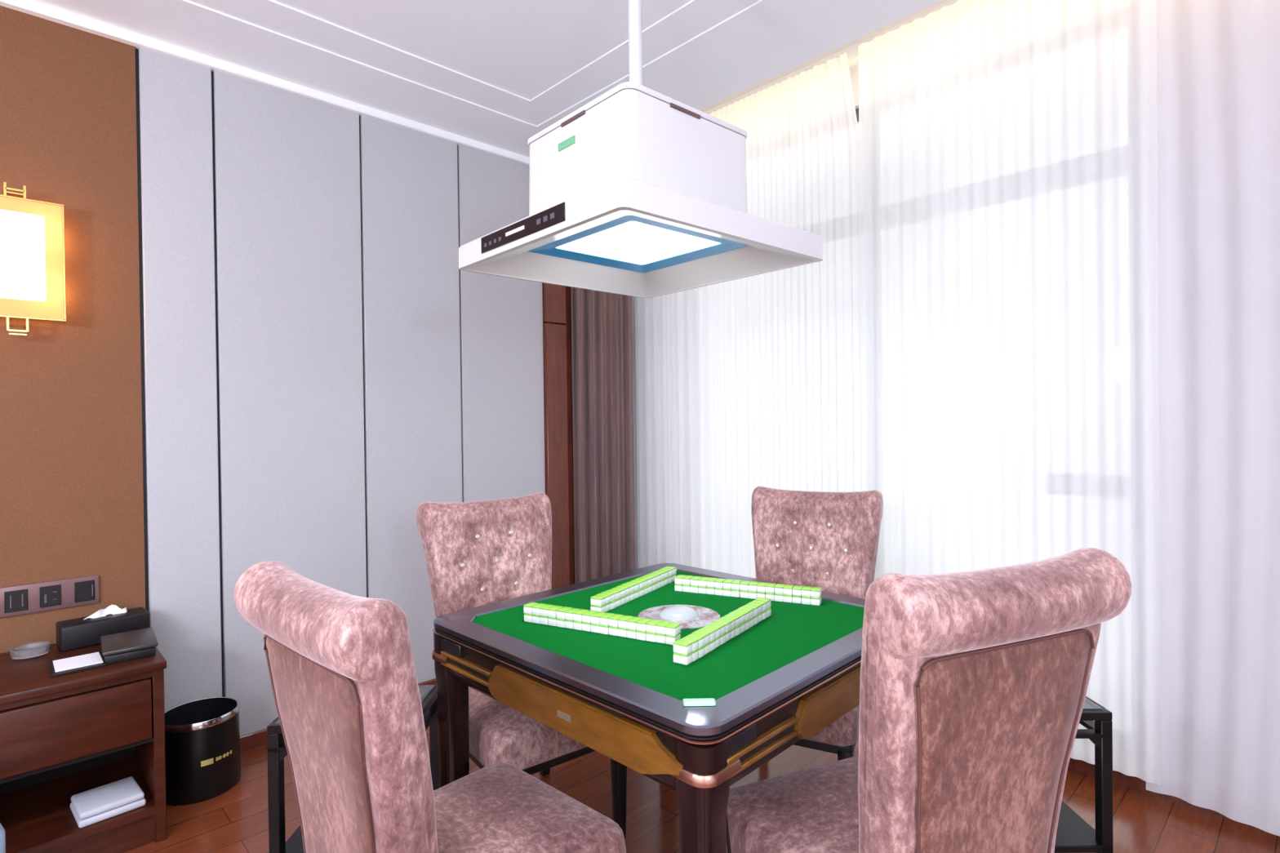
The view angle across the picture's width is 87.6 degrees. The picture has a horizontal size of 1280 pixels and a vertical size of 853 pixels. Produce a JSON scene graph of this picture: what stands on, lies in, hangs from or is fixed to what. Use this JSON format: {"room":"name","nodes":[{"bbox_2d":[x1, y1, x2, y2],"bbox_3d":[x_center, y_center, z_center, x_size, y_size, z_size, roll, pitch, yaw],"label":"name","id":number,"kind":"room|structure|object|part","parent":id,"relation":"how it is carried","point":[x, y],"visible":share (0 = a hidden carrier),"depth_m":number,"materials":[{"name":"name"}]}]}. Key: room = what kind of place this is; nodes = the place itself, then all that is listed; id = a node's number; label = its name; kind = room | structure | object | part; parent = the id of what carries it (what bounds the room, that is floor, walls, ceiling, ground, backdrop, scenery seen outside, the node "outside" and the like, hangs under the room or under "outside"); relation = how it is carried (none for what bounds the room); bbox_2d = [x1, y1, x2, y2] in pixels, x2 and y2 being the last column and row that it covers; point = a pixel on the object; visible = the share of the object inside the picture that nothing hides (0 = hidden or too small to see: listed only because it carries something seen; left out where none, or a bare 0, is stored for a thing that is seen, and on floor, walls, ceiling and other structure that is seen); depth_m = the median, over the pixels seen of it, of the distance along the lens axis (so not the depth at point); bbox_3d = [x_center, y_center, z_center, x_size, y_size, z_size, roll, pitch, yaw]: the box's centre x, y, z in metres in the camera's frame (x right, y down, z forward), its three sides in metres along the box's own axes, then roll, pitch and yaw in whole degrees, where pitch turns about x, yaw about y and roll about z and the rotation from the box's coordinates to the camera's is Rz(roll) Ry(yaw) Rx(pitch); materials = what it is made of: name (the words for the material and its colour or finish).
{"room":"games hall","nodes":[
{"label":"games hall","id":0,"kind":"room"},
{"bbox_2d":[0,5,574,736],"bbox_3d":[-2.031,-0.227,2.509,5.755,3.160,0.144,-1,1,-44],"label":"wall","id":1,"kind":"structure","parent":0,"point":[273,343],"depth_m":2.76,"materials":[{"name":"grey paint"}]},
{"bbox_2d":[0,182,66,336],"bbox_3d":[-2.144,-0.559,2.237,0.327,0.505,0.114,-1,1,-44],"label":"wall sconce","id":2,"kind":"object","parent":1,"relation":"attached to","point":[33,249],"visible":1,"depth_m":2.25,"materials":[{"name":"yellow glass"}]},
{"bbox_3d":[-2.109,-0.570,2.200,0.225,0.293,0.013,-1,1,-44],"label":"glowing panel","id":3,"kind":"part","parent":2,"relation":"part of","materials":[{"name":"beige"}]},
{"bbox_2d":[0,574,99,617],"bbox_3d":[-2.082,0.596,2.361,0.262,0.103,0.016,-1,1,-44],"label":"socket plate","id":4,"kind":"object","parent":1,"relation":"attached to","point":[17,600],"visible":1,"depth_m":2.35,"materials":[{"name":"grey"}]},
{"bbox_3d":[-1.809,-0.081,2.639,0.235,2.740,0.024,-1,1,-44],"label":"grey wall panel","id":5,"kind":"part","parent":1,"relation":"part of","materials":[{"name":"paint"}]},
{"bbox_2d":[0,0,529,165],"bbox_3d":[-2.253,-1.454,2.198,5.040,0.035,0.050,-1,1,-44],"label":"trim","id":6,"kind":"structure","parent":1,"relation":"attached to","point":[37,9],"depth_m":2.73,"materials":[{"name":"white paint"}]},
{"bbox_3d":[-1.508,-0.087,2.929,0.581,2.740,0.024,-1,1,-44],"label":"grey wall panel","id":7,"kind":"part","parent":1,"relation":"part of","materials":[{"name":"paint"}]},
{"bbox_2d":[240,678,436,752],"bbox_3d":[-2.289,1.327,2.166,4.862,0.064,0.034,-1,1,-44],"label":"baseboard","id":8,"kind":"structure","parent":1,"relation":"attached to","point":[256,739],"depth_m":2.80,"materials":[{"name":"brown wood"}]},
{"bbox_3d":[-1.114,-0.095,3.307,0.492,2.740,0.024,-1,1,-44],"label":"grey wall panel","id":9,"kind":"part","parent":1,"relation":"part of","materials":[{"name":"paint"}]},
{"bbox_3d":[-0.743,-0.103,3.663,0.516,2.740,0.024,-1,1,-44],"label":"grey wall panel","id":10,"kind":"part","parent":1,"relation":"part of","materials":[{"name":"paint"}]},
{"bbox_2d":[542,282,573,589],"bbox_3d":[-0.477,-0.078,3.901,0.191,2.800,0.050,-1,1,-44],"label":"trim","id":11,"kind":"structure","parent":1,"relation":"attached to","point":[556,298],"depth_m":3.87,"materials":[{"name":"brown wood"}]},
{"bbox_2d":[32,0,958,157],"bbox_3d":[-0.157,-1.657,0.456,5.855,0.350,5.668,-1,1,-44],"label":"ceiling","id":12,"kind":"structure","parent":0,"point":[499,73],"depth_m":2.62,"materials":[{"name":"white paint"}]},
{"bbox_2d":[570,287,635,583],"bbox_3d":[-0.219,-0.191,3.932,0.357,2.960,0.074,-1,0,4],"label":"drape","id":13,"kind":"object","parent":12,"relation":"hanging from","point":[602,397],"visible":0.53,"depth_m":3.94,"materials":[{"name":"brown fabric"}]},
{"bbox_2d":[458,0,822,297],"bbox_3d":[-0.014,-0.991,1.948,0.770,1.038,0.766,-1,1,-42],"label":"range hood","id":14,"kind":"object","parent":12,"relation":"hanging from","point":[640,191],"visible":1,"depth_m":1.81,"materials":[{"name":"white metal"}]},
{"bbox_3d":[-0.308,-0.505,1.718,0.007,0.044,0.400,-1,1,-42],"label":"control panel","id":15,"kind":"part","parent":14,"relation":"part of","materials":[{"name":"black plastic"}]},
{"bbox_3d":[-0.010,-0.842,1.951,0.472,0.021,0.472,-1,1,-42],"label":"box lid","id":16,"kind":"part","parent":14,"relation":"part of","materials":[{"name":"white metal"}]},
{"bbox_3d":[-0.006,-0.533,1.954,0.352,0.004,0.352,-1,1,-42],"label":"lamp panel","id":17,"kind":"part","parent":14,"relation":"part of","materials":[{"name":"white plastic"}]},
{"bbox_3d":[-0.006,-0.528,1.954,0.468,0.013,0.468,-1,1,-42],"label":"blue lamp frame","id":18,"kind":"part","parent":14,"relation":"part of","materials":[{"name":"blue plastic"}]},
{"bbox_2d":[700,0,953,111],"bbox_3d":[1.228,-1.728,2.676,0.050,0.040,3.950,-1,1,-44],"label":"track","id":19,"kind":"object","parent":12,"relation":"attached to","point":[936,5],"visible":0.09,"depth_m":3.04,"materials":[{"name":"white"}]},
{"bbox_2d":[631,52,862,578],"bbox_3d":[0.433,-0.239,3.539,0.040,2.874,1.598,-1,1,-44],"label":"sheer curtain","id":20,"kind":"object","parent":19,"relation":"hanging from","point":[740,385],"visible":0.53,"depth_m":3.34,"materials":[{"name":"white fabric"}]},
{"bbox_2d":[857,0,1160,786],"bbox_3d":[1.343,-0.242,2.575,0.023,2.874,1.052,-1,1,-44],"label":"sheer curtain","id":21,"kind":"object","parent":19,"relation":"hanging from","point":[1008,148],"visible":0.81,"depth_m":2.48,"materials":[{"name":"white fabric"}]},
{"bbox_2d":[1146,0,1279,836],"bbox_3d":[2.034,-0.223,1.827,0.113,2.916,1.076,-1,1,-33],"label":"sheer curtain","id":22,"kind":"object","parent":19,"relation":"hanging from","point":[1218,61],"visible":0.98,"depth_m":2.09,"materials":[{"name":"white fabric"}]},
{"bbox_2d":[124,696,1279,852],"bbox_3d":[-0.119,1.407,0.483,5.955,0.120,5.768,-1,1,-44],"label":"floor","id":23,"kind":"structure","parent":0,"point":[236,820],"depth_m":2.29,"materials":[{"name":"brown wood"}]},
{"bbox_2d":[0,822,5,852],"bbox_3d":[-1.762,1.162,1.770,0.117,0.389,0.117,-1,1,-44],"label":"plastic bottle","id":24,"kind":"object","parent":23,"relation":"on","point":[2,833],"visible":1,"depth_m":1.79,"materials":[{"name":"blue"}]},
{"bbox_2d":[0,643,166,852],"bbox_3d":[-1.942,1.061,2.126,0.654,0.590,0.502,-1,1,-44],"label":"nightstand","id":25,"kind":"object","parent":23,"relation":"on","point":[62,737],"visible":0.73,"depth_m":2.09,"materials":[{"name":"brown wood"}]},
{"bbox_2d":[8,640,50,659],"bbox_3d":[-2.036,0.749,2.230,0.104,0.032,0.104,-1,1,-44],"label":"ashtray","id":26,"kind":"object","parent":25,"relation":"on","point":[36,649],"visible":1,"depth_m":2.22,"materials":[{"name":"clear glass"}]},
{"bbox_3d":[-1.792,0.804,1.967,0.578,0.022,0.016,-1,1,-44],"label":"rail","id":27,"kind":"part","parent":25,"relation":"part of","materials":[{"name":"brown wood"}]},
{"bbox_3d":[-1.788,0.915,1.965,0.570,0.190,0.024,-1,1,-44],"label":"drawer","id":28,"kind":"part","parent":25,"relation":"part of","materials":[{"name":"brown wood"}]},
{"bbox_2d":[48,651,106,677],"bbox_3d":[-1.804,0.760,2.140,0.134,0.008,0.170,-1,1,-44],"label":"tray","id":29,"kind":"object","parent":25,"relation":"on","point":[52,673],"visible":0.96,"depth_m":2.09,"materials":[{"name":"black plastic"}]},
{"bbox_2d":[53,652,102,672],"bbox_3d":[-1.800,0.753,2.138,0.115,0.003,0.130,-1,1,-44],"label":"card","id":30,"kind":"object","parent":29,"relation":"on","point":[79,661],"visible":1,"depth_m":2.13,"materials":[{"name":"white paper"}]},
{"bbox_2d":[0,755,155,852],"bbox_3d":[-1.939,1.296,2.130,0.578,0.120,0.460,-1,1,-44],"label":"shelf","id":31,"kind":"object","parent":25,"relation":"attached to","point":[37,816],"depth_m":2.14,"materials":[{"name":"brown wood"}]},
{"bbox_2d":[55,604,150,652],"bbox_3d":[-1.912,0.704,2.383,0.110,0.117,0.250,0,1,42],"label":"tissue box","id":32,"kind":"object","parent":25,"relation":"on","point":[83,632],"visible":0.94,"depth_m":2.34,"materials":[{"name":"black leather"}]},
{"bbox_2d":[70,776,146,828],"bbox_3d":[-1.720,1.210,2.160,0.170,0.044,0.170,0,1,42],"label":"folded towel","id":33,"kind":"object","parent":25,"relation":"on","point":[96,805],"visible":1,"depth_m":2.13,"materials":[{"name":"grey fabric"}]},
{"bbox_2d":[100,627,158,665],"bbox_3d":[-1.711,0.734,2.236,0.144,0.055,0.180,-1,1,-41],"label":"box","id":34,"kind":"object","parent":25,"relation":"on","point":[119,647],"visible":1,"depth_m":2.20,"materials":[{"name":"black leather"}]},
{"bbox_3d":[-1.728,1.070,2.345,0.030,0.562,0.482,-1,1,-44],"label":"panel","id":35,"kind":"part","parent":25,"relation":"part of","materials":[{"name":"brown wood"}]},
{"bbox_2d":[164,697,240,805],"bbox_3d":[-1.645,1.206,2.499,0.256,0.286,0.256,-1,1,-44],"label":"waste bin","id":36,"kind":"object","parent":23,"relation":"on","point":[202,735],"visible":0.88,"depth_m":2.42,"materials":[{"name":"black metal"}]},
{"bbox_2d":[266,684,439,852],"bbox_3d":[-0.796,1.066,1.911,0.385,0.555,0.270,-1,0,0],"label":"stand","id":37,"kind":"object","parent":23,"relation":"on","point":[277,752],"visible":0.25,"depth_m":1.79,"materials":[{"name":"black metal"}]},
{"bbox_3d":[-0.974,1.083,1.792,0.030,0.528,0.030,-1,0,0],"label":"leg","id":38,"kind":"part","parent":37,"relation":"part of","materials":[{"name":"black metal"}]},
{"bbox_2d":[285,825,303,852],"bbox_3d":[-0.795,1.163,1.912,0.385,0.020,0.270,-1,0,0],"label":"shelf","id":39,"kind":"object","parent":37,"relation":"attached to","point":[294,844],"depth_m":1.85,"materials":[{"name":"black metal"}]},
{"bbox_3d":[-0.800,0.804,1.909,0.385,0.022,0.270,-1,0,0],"label":"rail","id":40,"kind":"part","parent":37,"relation":"part of","materials":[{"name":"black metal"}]},
{"bbox_3d":[-0.799,0.872,1.910,0.385,0.043,0.270,-1,0,0],"label":"rail","id":41,"kind":"part","parent":37,"relation":"part of","materials":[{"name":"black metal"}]},
{"bbox_3d":[-0.619,1.076,2.031,0.030,0.528,0.030,-1,0,0],"label":"leg","id":42,"kind":"part","parent":37,"relation":"part of","materials":[{"name":"black metal"}]},
{"bbox_2d":[233,560,626,852],"bbox_3d":[-0.403,0.804,1.389,0.496,1.077,0.638,0,1,42],"label":"velvet chair","id":43,"kind":"object","parent":23,"relation":"on","point":[341,665],"visible":1,"depth_m":1.15,"materials":[{"name":"pink fabric"}]},
{"bbox_3d":[-0.565,0.701,1.211,0.403,0.592,0.074,0,1,42],"label":"panel","id":44,"kind":"part","parent":43,"relation":"part of","materials":[{"name":"pink fabric"}]},
{"bbox_3d":[-0.549,0.628,1.229,0.496,0.717,0.210,0,1,42],"label":"backrest","id":45,"kind":"part","parent":43,"relation":"part of","materials":[{"name":"pink fabric"}]},
{"bbox_3d":[-0.341,0.927,1.458,0.482,0.140,0.456,0,1,42],"label":"seat","id":46,"kind":"part","parent":43,"relation":"part of","materials":[{"name":"pink fabric"}]},
{"bbox_2d":[415,492,626,838],"bbox_3d":[-0.405,0.797,2.262,0.496,1.077,0.638,-1,1,-37],"label":"velvet chair","id":47,"kind":"object","parent":23,"relation":"on","point":[477,553],"visible":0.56,"depth_m":2.31,"materials":[{"name":"pink fabric"}]},
{"bbox_3d":[-0.536,0.617,2.432,0.496,0.717,0.210,-1,1,-37],"label":"backrest","id":48,"kind":"part","parent":47,"relation":"part of","materials":[{"name":"pink fabric"}]},
{"bbox_3d":[-0.349,0.920,2.191,0.482,0.140,0.456,-1,1,-37],"label":"seat","id":49,"kind":"part","parent":47,"relation":"part of","materials":[{"name":"pink fabric"}]},
{"bbox_3d":[-0.371,1.004,2.222,0.450,0.033,0.497,-1,1,-37],"label":"seat frame","id":50,"kind":"part","parent":47,"relation":"part of","materials":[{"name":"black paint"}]},
{"bbox_3d":[-0.351,1.167,2.541,0.044,0.330,0.087,-1,1,-37],"label":"leg","id":51,"kind":"part","parent":47,"relation":"part of","materials":[{"name":"black paint"}]},
{"bbox_3d":[-0.068,1.167,2.164,0.044,0.330,0.044,-1,1,-37],"label":"leg","id":52,"kind":"part","parent":47,"relation":"part of","materials":[{"name":"black paint"}]},
{"bbox_2d":[431,563,865,852],"bbox_3d":[0.117,0.926,1.926,1.030,0.812,1.030,0,1,45],"label":"table","id":53,"kind":"object","parent":23,"relation":"on","point":[696,729],"visible":0.75,"depth_m":1.54,"materials":[{"name":"green fabric"}]},
{"bbox_3d":[-0.535,0.965,1.921,0.092,0.750,0.092,0,1,45],"label":"leg","id":54,"kind":"part","parent":53,"relation":"part of","materials":[{"name":"black wood"}]},
{"bbox_3d":[-0.466,0.647,1.790,0.248,0.038,0.016,0,1,45],"label":"slot frame","id":55,"kind":"part","parent":53,"relation":"part of","materials":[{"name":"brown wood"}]},
{"bbox_3d":[-0.150,0.642,1.477,0.653,0.090,0.020,0,1,45],"label":"golden panel","id":56,"kind":"part","parent":53,"relation":"part of","materials":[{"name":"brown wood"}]},
{"bbox_2d":[523,602,680,644],"bbox_3d":[-0.112,0.528,1.801,0.473,0.047,0.042,0,1,28],"label":"tiles","id":57,"kind":"structure","parent":53,"relation":"on","point":[673,628],"depth_m":1.77,"materials":[{"name":"white"}]},
{"bbox_2d":[590,566,675,612],"bbox_3d":[-0.009,0.523,2.165,0.041,0.047,0.473,0,1,31],"label":"tiles","id":58,"kind":"structure","parent":53,"relation":"on","point":[596,600],"depth_m":2.11,"materials":[{"name":"white"}]},
{"bbox_3d":[0.112,0.567,1.923,1.022,0.006,1.022,0,1,45],"label":"molding","id":59,"kind":"part","parent":53,"relation":"part of","materials":[{"name":"black"}]},
{"bbox_3d":[0.122,0.963,1.274,0.092,0.750,0.092,0,1,45],"label":"leg","id":60,"kind":"part","parent":53,"relation":"part of","materials":[{"name":"black wood"}]},
{"bbox_2d":[673,597,771,665],"bbox_3d":[0.228,0.524,1.742,0.042,0.047,0.473,0,1,35],"label":"tiles","id":61,"kind":"structure","parent":53,"relation":"on","point":[681,646],"depth_m":1.68,"materials":[{"name":"white"}]},
{"bbox_3d":[0.116,1.024,1.523,0.265,0.618,0.087,0,1,45],"label":"power cord","id":62,"kind":"part","parent":53,"relation":"part of","materials":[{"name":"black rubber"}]},
{"bbox_2d":[674,574,822,605],"bbox_3d":[0.336,0.519,2.130,0.472,0.047,0.044,0,1,24],"label":"tiles","id":63,"kind":"structure","parent":53,"relation":"on","point":[815,592],"depth_m":2.11,"materials":[{"name":"white"}]},
{"bbox_3d":[0.247,0.642,1.345,0.016,0.038,0.248,0,1,45],"label":"slot frame","id":64,"kind":"part","parent":53,"relation":"part of","materials":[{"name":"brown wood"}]},
{"bbox_3d":[0.560,0.632,1.660,0.020,0.090,0.653,0,1,45],"label":"golden panel","id":65,"kind":"part","parent":53,"relation":"part of","materials":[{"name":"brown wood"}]},
{"bbox_2d":[751,485,883,760],"bbox_3d":[0.578,0.784,2.401,0.496,1.077,0.638,0,1,27],"label":"velvet chair","id":66,"kind":"object","parent":23,"relation":"on","point":[828,541],"visible":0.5,"depth_m":2.53,"materials":[{"name":"pink fabric"}]},
{"bbox_3d":[0.673,0.601,2.590,0.496,0.717,0.210,0,1,27],"label":"backrest","id":67,"kind":"part","parent":66,"relation":"part of","materials":[{"name":"pink fabric"}]},
{"bbox_3d":[0.556,0.991,2.357,0.450,0.033,0.497,0,1,27],"label":"seat frame","id":68,"kind":"part","parent":66,"relation":"part of","materials":[{"name":"black paint"}]},
{"bbox_3d":[0.538,0.908,2.321,0.482,0.140,0.456,0,1,27],"label":"seat","id":69,"kind":"part","parent":66,"relation":"part of","materials":[{"name":"pink fabric"}]},
{"bbox_3d":[0.637,1.159,2.061,0.044,0.330,0.044,0,1,27],"label":"leg","id":70,"kind":"part","parent":66,"relation":"part of","materials":[{"name":"black paint"}]},
{"bbox_2d":[726,547,1131,852],"bbox_3d":[0.512,0.777,1.372,0.511,1.109,0.657,-1,1,-23],"label":"velvet chair","id":71,"kind":"object","parent":23,"relation":"on","point":[974,684],"visible":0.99,"depth_m":1.10,"materials":[{"name":"pink fabric"}]},
{"bbox_3d":[0.477,0.904,1.460,0.496,0.144,0.470,-1,1,-23],"label":"seat","id":72,"kind":"part","parent":71,"relation":"part of","materials":[{"name":"pink fabric"}]},
{"bbox_3d":[0.596,0.593,1.167,0.511,0.738,0.216,-1,1,-23],"label":"backrest","id":73,"kind":"part","parent":71,"relation":"part of","materials":[{"name":"pink fabric"}]},
{"bbox_3d":[0.607,0.667,1.144,0.415,0.610,0.077,-1,1,-23],"label":"panel","id":74,"kind":"part","parent":71,"relation":"part of","materials":[{"name":"pink fabric"}]},
{"bbox_2d":[1053,696,1113,852],"bbox_3d":[1.084,1.042,1.946,0.380,0.555,0.300,-1,0,0],"label":"stand","id":75,"kind":"object","parent":23,"relation":"on","point":[1074,834],"visible":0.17,"depth_m":1.80,"materials":[{"name":"black metal"}]},
{"bbox_2d":[1053,800,1112,852],"bbox_3d":[1.085,1.140,1.947,0.380,0.020,0.300,-1,0,0],"label":"shelf","id":76,"kind":"object","parent":75,"relation":"attached to","point":[1073,834],"depth_m":1.83,"materials":[{"name":"black metal"}]},
{"bbox_3d":[1.081,0.849,1.945,0.380,0.043,0.300,-1,0,0],"label":"rail","id":77,"kind":"part","parent":75,"relation":"part of","materials":[{"name":"black metal"}]},
{"bbox_3d":[1.081,0.781,1.944,0.380,0.022,0.300,-1,0,0],"label":"rail","id":78,"kind":"part","parent":75,"relation":"part of","materials":[{"name":"black metal"}]},
{"bbox_3d":[1.259,1.055,1.811,0.030,0.528,0.030,-1,0,0],"label":"leg","id":79,"kind":"part","parent":75,"relation":"part of","materials":[{"name":"black metal"}]},
{"bbox_2d":[848,56,858,124],"bbox_3d":[1.899,-0.274,2.428,0.200,3.160,5.468,-1,1,-44],"label":"wall","id":80,"kind":"structure","parent":0,"point":[853,64],"depth_m":3.17,"materials":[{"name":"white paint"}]},
{"bbox_2d":[855,108,858,121],"bbox_3d":[1.019,-0.145,3.202,0.200,2.750,2.265,-1,1,-44],"label":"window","id":81,"kind":"structure","parent":80,"relation":"in","point":[856,109],"depth_m":3.20,"materials":[{"name":"grey"}]},
{"bbox_2d":[1067,758,1248,825],"bbox_3d":[1.839,1.274,2.365,0.020,0.066,5.468,-1,1,-44],"label":"baseboard","id":82,"kind":"structure","parent":80,"relation":"attached to","point":[1132,782],"depth_m":2.42,"materials":[{"name":"brown wood"}]}
]}

